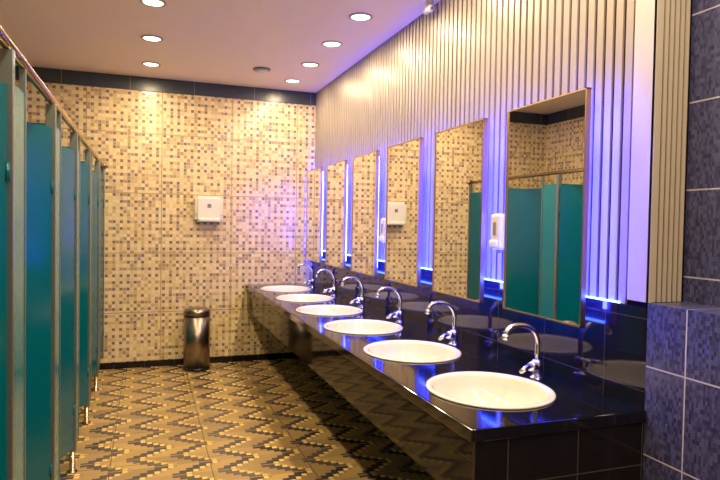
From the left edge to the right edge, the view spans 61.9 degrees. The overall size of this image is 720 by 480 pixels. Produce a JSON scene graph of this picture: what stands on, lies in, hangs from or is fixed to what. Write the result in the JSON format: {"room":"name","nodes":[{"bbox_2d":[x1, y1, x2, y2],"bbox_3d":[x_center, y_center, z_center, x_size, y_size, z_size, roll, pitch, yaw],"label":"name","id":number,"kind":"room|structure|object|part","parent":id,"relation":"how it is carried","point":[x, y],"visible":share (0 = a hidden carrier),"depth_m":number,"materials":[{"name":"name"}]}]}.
{"room":"public restroom","nodes":[
{"label":"public restroom","id":0,"kind":"room"},
{"bbox_2d":[15,80,315,362],"bbox_3d":[-2.134,-0.177,6.382,3.380,3.030,0.100,0,2,-20],"label":"wall","id":1,"kind":"structure","parent":0,"point":[160,151],"depth_m":6.43,"materials":[{"name":"tile"}]},
{"bbox_2d":[0,25,106,168],"bbox_3d":[-1.698,-0.667,3.546,0.070,0.070,5.500,0,2,-20],"label":"rail","id":2,"kind":"object","parent":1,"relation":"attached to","point":[6,42],"visible":0.76,"depth_m":2.38,"materials":[{"name":"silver metal"}]},
{"bbox_2d":[15,65,315,105],"bbox_3d":[-2.083,-1.619,6.291,3.365,0.140,0.015,0,2,-20],"label":"trim","id":3,"kind":"structure","parent":1,"relation":"attached to","point":[48,75],"depth_m":6.31,"materials":[{"name":"tile"}]},
{"bbox_2d":[99,352,298,369],"bbox_3d":[-2.150,1.306,6.365,3.360,0.065,0.015,0,2,-20],"label":"baseboard","id":4,"kind":"structure","parent":1,"relation":"attached to","point":[167,362],"depth_m":6.44,"materials":[{"name":"black tile"}]},
{"bbox_2d":[194,196,222,222],"bbox_3d":[-1.621,-0.328,6.435,0.291,0.284,0.135,0,2,-20],"label":"paper towel dispenser","id":5,"kind":"object","parent":1,"relation":"attached to","point":[207,209],"visible":1,"depth_m":6.39,"materials":[{"name":"white plastic"}]},
{"bbox_2d":[0,0,439,92],"bbox_3d":[-0.468,-1.598,2.159,3.850,0.100,9.080,0,2,-20],"label":"ceiling","id":6,"kind":"structure","parent":0,"point":[205,41],"depth_m":4.79,"materials":[{"name":"white paint"}]},
{"bbox_2d":[141,62,160,66],"bbox_3d":[-1.983,-1.667,5.695,0.176,0.010,0.176,0,2,-20],"label":"recessed light","id":7,"kind":"object","parent":6,"relation":"in","point":[150,64],"visible":1,"depth_m":5.70,"materials":[{"name":"white"}]},
{"bbox_2d":[141,35,162,41],"bbox_3d":[-1.694,-1.639,4.886,0.176,0.010,0.176,0,2,-20],"label":"recessed light","id":8,"kind":"object","parent":6,"relation":"in","point":[151,38],"visible":1,"depth_m":4.88,"materials":[{"name":"white"}]},
{"bbox_2d":[140,0,166,7],"bbox_3d":[-1.404,-1.612,4.076,0.176,0.010,0.176,0,2,-20],"label":"recessed light","id":9,"kind":"object","parent":6,"relation":"in","point":[151,3],"visible":1,"depth_m":4.09,"materials":[{"name":"white"}]},
{"bbox_2d":[253,67,270,73],"bbox_3d":[-0.952,-1.636,5.810,0.170,0.042,0.170,0,2,-20],"label":"smoke detector","id":10,"kind":"object","parent":6,"relation":"attached to","point":[261,70],"visible":1,"depth_m":5.77,"materials":[{"name":"grey plastic"}]},
{"bbox_2d":[284,79,300,82],"bbox_3d":[-0.702,-1.660,6.270,0.176,0.010,0.176,0,2,-20],"label":"recessed light","id":11,"kind":"object","parent":6,"relation":"in","point":[286,80],"visible":1,"depth_m":6.25,"materials":[{"name":"white"}]},
{"bbox_2d":[301,62,319,66],"bbox_3d":[-0.466,-1.638,5.612,0.176,0.010,0.176,0,2,-20],"label":"recessed light","id":12,"kind":"object","parent":6,"relation":"in","point":[305,64],"visible":1,"depth_m":5.60,"materials":[{"name":"white"}]},
{"bbox_2d":[321,41,342,47],"bbox_3d":[-0.231,-1.616,4.953,0.176,0.010,0.176,0,2,-20],"label":"recessed light","id":13,"kind":"object","parent":6,"relation":"in","point":[333,44],"visible":1,"depth_m":4.95,"materials":[{"name":"white"}]},
{"bbox_2d":[348,13,372,21],"bbox_3d":[0.005,-1.593,4.294,0.176,0.010,0.176,0,2,-20],"label":"recessed light","id":14,"kind":"object","parent":6,"relation":"in","point":[360,17],"visible":1,"depth_m":4.29,"materials":[{"name":"white"}]},
{"bbox_2d":[423,0,434,14],"bbox_3d":[0.461,-1.538,3.978,0.057,0.087,0.132,1,2,-13],"label":"security camera","id":15,"kind":"object","parent":6,"relation":"attached to","point":[430,7],"visible":1,"depth_m":3.96,"materials":[{"name":"white plastic"}]},
{"bbox_2d":[60,358,435,479],"bbox_3d":[-0.523,1.530,2.245,3.850,0.100,9.080,0,2,-20],"label":"floor","id":16,"kind":"structure","parent":0,"point":[273,419],"depth_m":4.44,"materials":[{"name":"tile"}]},
{"bbox_2d":[0,82,9,479],"bbox_3d":[-1.473,0.456,1.241,1.170,2.070,0.938,0,2,-20],"label":"stall","id":17,"kind":"object","parent":16,"relation":"on","point":[4,165],"visible":1,"depth_m":1.84,"materials":[{"name":"teal laminate"}]},
{"bbox_2d":[0,48,52,479],"bbox_3d":[-1.786,0.426,2.116,1.170,2.070,0.938,0,2,-20],"label":"stall","id":18,"kind":"object","parent":16,"relation":"on","point":[29,145],"visible":0.99,"depth_m":2.59,"materials":[{"name":"teal laminate"}]},
{"bbox_3d":[-1.113,0.379,1.889,0.042,1.940,0.032,0,2,-20],"label":"post","id":19,"kind":"part","parent":18,"relation":"part of","materials":[{"name":"silver metal"}]},
{"bbox_3d":[-1.157,0.415,2.010,0.018,1.840,0.224,0,2,-20],"label":"fixed panel","id":20,"kind":"part","parent":18,"relation":"part of","materials":[{"name":"teal laminate"}]},
{"bbox_3d":[-1.486,0.398,2.430,0.018,1.800,0.636,1,2,12],"label":"door","id":21,"kind":"part","parent":18,"relation":"part of","materials":[{"name":"teal laminate"}]},
{"bbox_2d":[29,103,75,479],"bbox_3d":[-2.099,0.397,2.991,1.170,2.070,0.938,0,2,-20],"label":"stall","id":22,"kind":"object","parent":16,"relation":"on","point":[63,198],"visible":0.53,"depth_m":3.43,"materials":[{"name":"teal laminate"}]},
{"bbox_3d":[-1.426,0.350,2.764,0.042,1.940,0.032,0,2,-20],"label":"post","id":23,"kind":"part","parent":22,"relation":"part of","materials":[{"name":"silver metal"}]},
{"bbox_3d":[-1.470,0.386,2.885,0.018,1.840,0.224,0,2,-20],"label":"fixed panel","id":24,"kind":"part","parent":22,"relation":"part of","materials":[{"name":"teal laminate"}]},
{"bbox_3d":[-1.711,0.370,3.298,0.018,1.800,0.636,1,2,-4],"label":"door","id":25,"kind":"part","parent":22,"relation":"part of","materials":[{"name":"teal laminate"}]},
{"bbox_2d":[63,132,89,473],"bbox_3d":[-2.413,0.367,3.871,1.170,2.070,0.947,0,2,-20],"label":"stall","id":26,"kind":"object","parent":16,"relation":"on","point":[81,371],"visible":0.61,"depth_m":4.37,"materials":[{"name":"teal laminate"}]},
{"bbox_3d":[-1.739,0.320,3.639,0.042,1.940,0.032,0,2,-20],"label":"post","id":27,"kind":"part","parent":26,"relation":"part of","materials":[{"name":"silver metal"}]},
{"bbox_3d":[-1.783,0.356,3.760,0.018,1.840,0.224,0,2,-20],"label":"fixed panel","id":28,"kind":"part","parent":26,"relation":"part of","materials":[{"name":"teal laminate"}]},
{"bbox_3d":[-2.072,0.340,4.178,0.018,1.800,0.646,1,2,4],"label":"door","id":29,"kind":"part","parent":26,"relation":"part of","materials":[{"name":"teal laminate"}]},
{"bbox_2d":[80,149,98,423],"bbox_3d":[-2.727,0.338,4.747,1.170,2.070,0.929,0,2,-20],"label":"stall","id":30,"kind":"object","parent":16,"relation":"on","point":[93,206],"visible":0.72,"depth_m":5.21,"materials":[{"name":"teal laminate"}]},
{"bbox_3d":[-2.056,0.290,4.524,0.042,1.940,0.032,0,2,-20],"label":"post","id":31,"kind":"part","parent":30,"relation":"part of","materials":[{"name":"silver metal"}]},
{"bbox_3d":[-2.099,0.326,4.645,0.018,1.840,0.224,0,2,-20],"label":"fixed panel","id":32,"kind":"part","parent":30,"relation":"part of","materials":[{"name":"teal laminate"}]},
{"bbox_3d":[-2.326,0.311,5.055,0.018,1.800,0.626,1,2,-6],"label":"door","id":33,"kind":"part","parent":30,"relation":"part of","materials":[{"name":"teal laminate"}]},
{"bbox_2d":[92,161,104,391],"bbox_3d":[-3.020,0.310,5.568,1.170,2.070,0.834,0,2,-20],"label":"stall","id":34,"kind":"object","parent":16,"relation":"on","point":[101,174],"visible":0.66,"depth_m":6.01,"materials":[{"name":"teal laminate"}]},
{"bbox_3d":[-2.365,0.261,5.389,0.042,1.940,0.032,0,2,-20],"label":"post","id":35,"kind":"part","parent":34,"relation":"part of","materials":[{"name":"silver metal"}]},
{"bbox_3d":[-2.409,0.297,5.511,0.018,1.840,0.224,0,2,-20],"label":"fixed panel","id":36,"kind":"part","parent":34,"relation":"part of","materials":[{"name":"laminate"}]},
{"bbox_3d":[-2.587,0.284,5.875,0.018,1.800,0.518,1,2,-10],"label":"door","id":37,"kind":"part","parent":34,"relation":"part of","materials":[{"name":"teal laminate"}]},
{"bbox_2d":[183,306,210,371],"bbox_3d":[-1.711,1.023,6.268,0.280,0.652,0.300,2,2,20],"label":"trash bin","id":38,"kind":"object","parent":16,"relation":"on","point":[196,336],"visible":1,"depth_m":6.17,"materials":[{"name":"silver metal"}]},
{"bbox_3d":[-1.702,0.735,6.269,0.276,0.077,0.276,0,2,-20],"label":"lid","id":39,"kind":"part","parent":38,"relation":"part of","materials":[{"name":"silver metal"}]},
{"bbox_2d":[245,283,645,479],"bbox_3d":[-0.096,0.998,4.487,0.761,0.855,4.911,0,2,-20],"label":"countertop","id":40,"kind":"structure","parent":16,"relation":"on","point":[585,433],"depth_m":2.40,"materials":[{"name":"black stone"}]},
{"bbox_2d":[260,285,310,291],"bbox_3d":[-0.774,0.579,6.246,0.529,0.157,0.565,0,2,-20],"label":"sink basin","id":41,"kind":"object","parent":40,"relation":"in","point":[279,288],"visible":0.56,"depth_m":6.44,"materials":[{"name":"ceramic"}]},
{"bbox_2d":[275,294,333,301],"bbox_3d":[-0.510,0.604,5.507,0.529,0.157,0.565,0,2,-20],"label":"sink basin","id":42,"kind":"object","parent":40,"relation":"in","point":[288,297],"visible":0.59,"depth_m":5.71,"materials":[{"name":"ceramic"}]},
{"bbox_2d":[296,263,314,287],"bbox_3d":[-0.579,0.380,6.399,0.216,0.260,0.071,0,2,-24],"label":"gooseneck faucet","id":43,"kind":"object","parent":40,"relation":"on","point":[311,282],"visible":1,"depth_m":6.41,"materials":[{"name":"silver metal"}]},
{"bbox_3d":[-0.588,0.339,6.407,0.192,0.180,0.023,0,2,-18],"label":"spout","id":44,"kind":"part","parent":43,"relation":"part of","materials":[{"name":"silver metal"}]},
{"bbox_2d":[315,269,336,296],"bbox_3d":[-0.314,0.404,5.660,0.216,0.260,0.071,0,2,-24],"label":"gooseneck faucet","id":45,"kind":"object","parent":40,"relation":"on","point":[333,289],"visible":0.99,"depth_m":5.67,"materials":[{"name":"silver metal"}]},
{"bbox_3d":[-0.324,0.364,5.668,0.192,0.180,0.023,0,2,-18],"label":"spout","id":46,"kind":"part","parent":45,"relation":"part of","materials":[{"name":"silver metal"}]},
{"bbox_2d":[296,305,362,315],"bbox_3d":[-0.246,0.629,4.768,0.529,0.157,0.565,0,2,-20],"label":"sink basin","id":47,"kind":"object","parent":40,"relation":"in","point":[321,310],"visible":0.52,"depth_m":4.96,"materials":[{"name":"ceramic"}]},
{"bbox_2d":[341,276,365,307],"bbox_3d":[-0.050,0.429,4.922,0.216,0.260,0.071,0,2,-24],"label":"gooseneck faucet","id":48,"kind":"object","parent":40,"relation":"on","point":[361,300],"visible":0.99,"depth_m":4.93,"materials":[{"name":"silver metal"}]},
{"bbox_3d":[-0.060,0.389,4.929,0.192,0.180,0.023,0,2,-18],"label":"spout","id":49,"kind":"part","parent":48,"relation":"part of","materials":[{"name":"silver metal"}]},
{"bbox_2d":[323,319,402,334],"bbox_3d":[0.019,0.654,4.029,0.529,0.157,0.565,0,2,-20],"label":"sink basin","id":50,"kind":"object","parent":40,"relation":"in","point":[349,326],"visible":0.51,"depth_m":4.23,"materials":[{"name":"ceramic"}]},
{"bbox_2d":[375,286,403,323],"bbox_3d":[0.214,0.454,4.183,0.216,0.260,0.071,0,2,-24],"label":"gooseneck faucet","id":51,"kind":"object","parent":40,"relation":"on","point":[399,314],"visible":1,"depth_m":4.19,"materials":[{"name":"silver metal"}]},
{"bbox_3d":[0.205,0.414,4.190,0.192,0.180,0.023,0,2,-18],"label":"spout","id":52,"kind":"part","parent":51,"relation":"part of","materials":[{"name":"silver metal"}]},
{"bbox_3d":[0.216,0.525,4.164,0.079,0.041,0.026,0,2,-40],"label":"lever","id":53,"kind":"part","parent":51,"relation":"part of","materials":[{"name":"silver metal"}]},
{"bbox_2d":[363,340,461,362],"bbox_3d":[0.283,0.679,3.291,0.529,0.157,0.565,0,2,-20],"label":"sink basin","id":54,"kind":"object","parent":40,"relation":"in","point":[409,351],"visible":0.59,"depth_m":3.48,"materials":[{"name":"ceramic"}]},
{"bbox_2d":[425,301,458,345],"bbox_3d":[0.478,0.479,3.444,0.216,0.260,0.071,0,2,-24],"label":"gooseneck faucet","id":55,"kind":"object","parent":40,"relation":"on","point":[452,335],"visible":1,"depth_m":3.46,"materials":[{"name":"silver metal"}]},
{"bbox_3d":[0.469,0.439,3.452,0.192,0.180,0.023,0,2,-18],"label":"spout","id":56,"kind":"part","parent":55,"relation":"part of","materials":[{"name":"silver metal"}]},
{"bbox_3d":[0.480,0.550,3.425,0.079,0.041,0.026,0,2,-40],"label":"lever","id":57,"kind":"part","parent":55,"relation":"part of","materials":[{"name":"silver metal"}]},
{"bbox_2d":[426,371,555,409],"bbox_3d":[0.547,0.704,2.552,0.529,0.157,0.565,0,2,-20],"label":"sink basin","id":58,"kind":"object","parent":40,"relation":"in","point":[490,390],"visible":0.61,"depth_m":2.73,"materials":[{"name":"ceramic"}]},
{"bbox_2d":[502,323,543,380],"bbox_3d":[0.743,0.504,2.705,0.216,0.260,0.071,0,2,-24],"label":"gooseneck faucet","id":59,"kind":"object","parent":40,"relation":"on","point":[536,365],"visible":1,"depth_m":2.72,"materials":[{"name":"silver metal"}]},
{"bbox_3d":[0.733,0.464,2.713,0.192,0.180,0.023,0,2,-18],"label":"spout","id":60,"kind":"part","parent":59,"relation":"part of","materials":[{"name":"silver metal"}]},
{"bbox_3d":[0.744,0.575,2.686,0.079,0.041,0.026,0,2,-40],"label":"lever","id":61,"kind":"part","parent":59,"relation":"part of","materials":[{"name":"silver metal"}]},
{"bbox_3d":[0.733,1.078,2.200,0.739,0.851,0.020,0,2,-20],"label":"panel","id":62,"kind":"part","parent":40,"relation":"part of","materials":[{"name":"black tile"}]},
{"bbox_2d":[465,0,719,479],"bbox_3d":[1.133,-0.021,2.785,0.390,3.030,8.880,0,2,-20],"label":"wall","id":63,"kind":"structure","parent":0,"point":[682,424],"depth_m":2.19,"materials":[{"name":"blue tile"}]},
{"bbox_2d":[322,250,619,302],"bbox_3d":[0.255,0.178,4.666,0.008,0.006,4.740,0,2,-20],"label":"strip light","id":64,"kind":"object","parent":63,"relation":"attached to","point":[322,250],"visible":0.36,"depth_m":2.60,"materials":[{"name":"blue"}]},
{"bbox_2d":[315,0,635,303],"bbox_3d":[0.289,-0.710,4.623,0.010,1.784,4.742,0,2,-20],"label":"wall panel","id":65,"kind":"object","parent":63,"relation":"attached to","point":[415,84],"visible":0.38,"depth_m":3.36,"materials":[{"name":"laminate"}]},
{"bbox_2d":[305,167,325,262],"bbox_3d":[-0.465,-0.268,6.551,0.105,1.000,0.580,0,2,-20],"label":"wall mirror","id":66,"kind":"object","parent":65,"relation":"attached to","point":[315,186],"visible":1,"depth_m":6.46,"materials":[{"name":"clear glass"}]},
{"bbox_3d":[-0.599,-0.277,6.807,0.025,1.000,0.007,0,2,-20],"label":"frame","id":67,"kind":"part","parent":66,"relation":"part of","materials":[{"name":"brown"}]},
{"bbox_3d":[-0.506,-0.268,6.536,0.008,0.990,0.570,0,2,-20],"label":"glass","id":68,"kind":"part","parent":66,"relation":"part of","materials":[{"name":"white mirror"}]},
{"bbox_3d":[-0.406,-0.259,6.268,0.025,1.000,0.007,0,2,-20],"label":"frame","id":69,"kind":"part","parent":66,"relation":"part of","materials":[{"name":"brown"}]},
{"bbox_2d":[325,160,348,268],"bbox_3d":[-0.196,-0.242,5.798,0.105,1.000,0.580,0,2,-20],"label":"wall mirror","id":70,"kind":"object","parent":65,"relation":"attached to","point":[337,186],"visible":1,"depth_m":5.71,"materials":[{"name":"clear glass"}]},
{"bbox_3d":[-0.330,-0.252,6.054,0.025,1.000,0.007,0,2,-20],"label":"frame","id":71,"kind":"part","parent":70,"relation":"part of","materials":[{"name":"brown"}]},
{"bbox_3d":[-0.137,-0.234,5.515,0.025,1.000,0.007,0,2,-20],"label":"frame","id":72,"kind":"part","parent":70,"relation":"part of","materials":[{"name":"brown"}]},
{"bbox_2d":[351,150,380,276],"bbox_3d":[0.073,-0.217,5.045,0.105,1.000,0.580,0,2,-20],"label":"wall mirror","id":73,"kind":"object","parent":65,"relation":"attached to","point":[365,226],"visible":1,"depth_m":4.97,"materials":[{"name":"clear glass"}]},
{"bbox_3d":[-0.061,-0.226,5.301,0.025,1.000,0.007,0,2,-20],"label":"frame","id":74,"kind":"part","parent":73,"relation":"part of","materials":[{"name":"brown"}]},
{"bbox_3d":[0.132,-0.208,4.762,0.025,1.000,0.007,0,2,-20],"label":"frame","id":75,"kind":"part","parent":73,"relation":"part of","materials":[{"name":"brown"}]},
{"bbox_2d":[379,218,385,244],"bbox_3d":[0.206,-0.066,4.672,0.105,0.208,0.095,0,2,-20],"label":"soap dispenser","id":76,"kind":"object","parent":65,"relation":"attached to","point":[383,220],"visible":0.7,"depth_m":4.63,"materials":[{"name":"white plastic"}]},
{"bbox_2d":[385,137,423,286],"bbox_3d":[0.343,-0.192,4.292,0.105,1.000,0.580,0,2,-20],"label":"wall mirror","id":77,"kind":"object","parent":65,"relation":"attached to","point":[404,178],"visible":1,"depth_m":4.24,"materials":[{"name":"clear glass"}]},
{"bbox_3d":[0.209,-0.201,4.548,0.025,1.000,0.007,0,2,-20],"label":"frame","id":78,"kind":"part","parent":77,"relation":"part of","materials":[{"name":"brown"}]},
{"bbox_3d":[0.296,0.304,4.292,0.025,0.007,0.580,0,2,-20],"label":"frame","id":79,"kind":"part","parent":77,"relation":"part of","materials":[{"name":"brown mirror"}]},
{"bbox_3d":[0.314,-0.688,4.265,0.025,0.007,0.580,0,2,-20],"label":"frame","id":80,"kind":"part","parent":77,"relation":"part of","materials":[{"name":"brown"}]},
{"bbox_3d":[0.401,-0.183,4.009,0.025,1.000,0.007,0,2,-20],"label":"frame","id":81,"kind":"part","parent":77,"relation":"part of","materials":[{"name":"brown"}]},
{"bbox_2d":[432,118,487,302],"bbox_3d":[0.612,-0.166,3.539,0.105,1.000,0.580,0,2,-20],"label":"wall mirror","id":82,"kind":"object","parent":65,"relation":"attached to","point":[460,167],"visible":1,"depth_m":3.48,"materials":[{"name":"clear glass"}]},
{"bbox_3d":[0.478,-0.176,3.795,0.025,1.000,0.007,0,2,-20],"label":"frame","id":83,"kind":"part","parent":82,"relation":"part of","materials":[{"name":"brown"}]},
{"bbox_3d":[0.566,0.330,3.539,0.025,0.007,0.580,0,2,-20],"label":"frame","id":84,"kind":"part","parent":82,"relation":"part of","materials":[{"name":"brown"}]},
{"bbox_3d":[0.583,-0.663,3.512,0.025,0.007,0.580,0,2,-20],"label":"frame","id":85,"kind":"part","parent":82,"relation":"part of","materials":[{"name":"brown"}]},
{"bbox_3d":[0.671,-0.158,3.256,0.025,1.000,0.007,0,2,-20],"label":"frame","id":86,"kind":"part","parent":82,"relation":"part of","materials":[{"name":"brown"}]},
{"bbox_2d":[489,214,504,252],"bbox_3d":[0.743,-0.035,3.171,0.105,0.208,0.095,0,2,-20],"label":"soap dispenser","id":87,"kind":"object","parent":65,"relation":"attached to","point":[496,242],"visible":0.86,"depth_m":3.13,"materials":[{"name":"white plastic"}]},
{"bbox_2d":[502,87,591,327],"bbox_3d":[0.881,-0.141,2.786,0.105,1.000,0.580,0,2,-20],"label":"wall mirror","id":88,"kind":"object","parent":65,"relation":"attached to","point":[548,141],"visible":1,"depth_m":2.72,"materials":[{"name":"clear glass"}]},
{"bbox_3d":[0.747,-0.150,3.042,0.025,1.000,0.007,0,2,-20],"label":"frame","id":89,"kind":"part","parent":88,"relation":"part of","materials":[{"name":"brown"}]},
{"bbox_3d":[0.835,0.355,2.786,0.025,0.007,0.580,0,2,-20],"label":"frame","id":90,"kind":"part","parent":88,"relation":"part of","materials":[{"name":"brown"}]},
{"bbox_3d":[0.852,-0.638,2.759,0.025,0.007,0.580,0,2,-20],"label":"frame","id":91,"kind":"part","parent":88,"relation":"part of","materials":[{"name":"brown"}]},
{"bbox_3d":[0.940,-0.132,2.503,0.025,1.000,0.007,0,2,-20],"label":"frame","id":92,"kind":"part","parent":88,"relation":"part of","materials":[{"name":"brown"}]},
{"bbox_2d":[312,251,647,476],"bbox_3d":[0.274,0.806,4.620,0.020,1.245,4.900,0,2,-20],"label":"backsplash","id":93,"kind":"structure","parent":63,"relation":"attached to","point":[607,356],"depth_m":2.90,"materials":[{"name":"black tile"}]},
{"bbox_2d":[627,0,660,302],"bbox_3d":[1.108,-0.643,2.323,0.018,1.764,0.108,0,2,-20],"label":"panel","id":94,"kind":"object","parent":63,"relation":"attached to","point":[644,50],"depth_m":2.33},
{"bbox_2d":[646,0,690,302],"bbox_3d":[1.196,-0.641,2.303,0.171,1.764,0.014,0,2,-20],"label":"panel","id":95,"kind":"object","parent":63,"relation":"attached to","point":[673,273],"visible":1,"depth_m":2.31,"materials":[{"name":"laminate"}]},
{"bbox_2d":[683,0,719,306],"bbox_3d":[2.045,0.057,0.517,0.200,3.030,3.992,0,2,-20],"label":"wall","id":96,"kind":"structure","parent":0,"point":[701,285],"depth_m":2.28,"materials":[{"name":"blue tile"}]}
]}

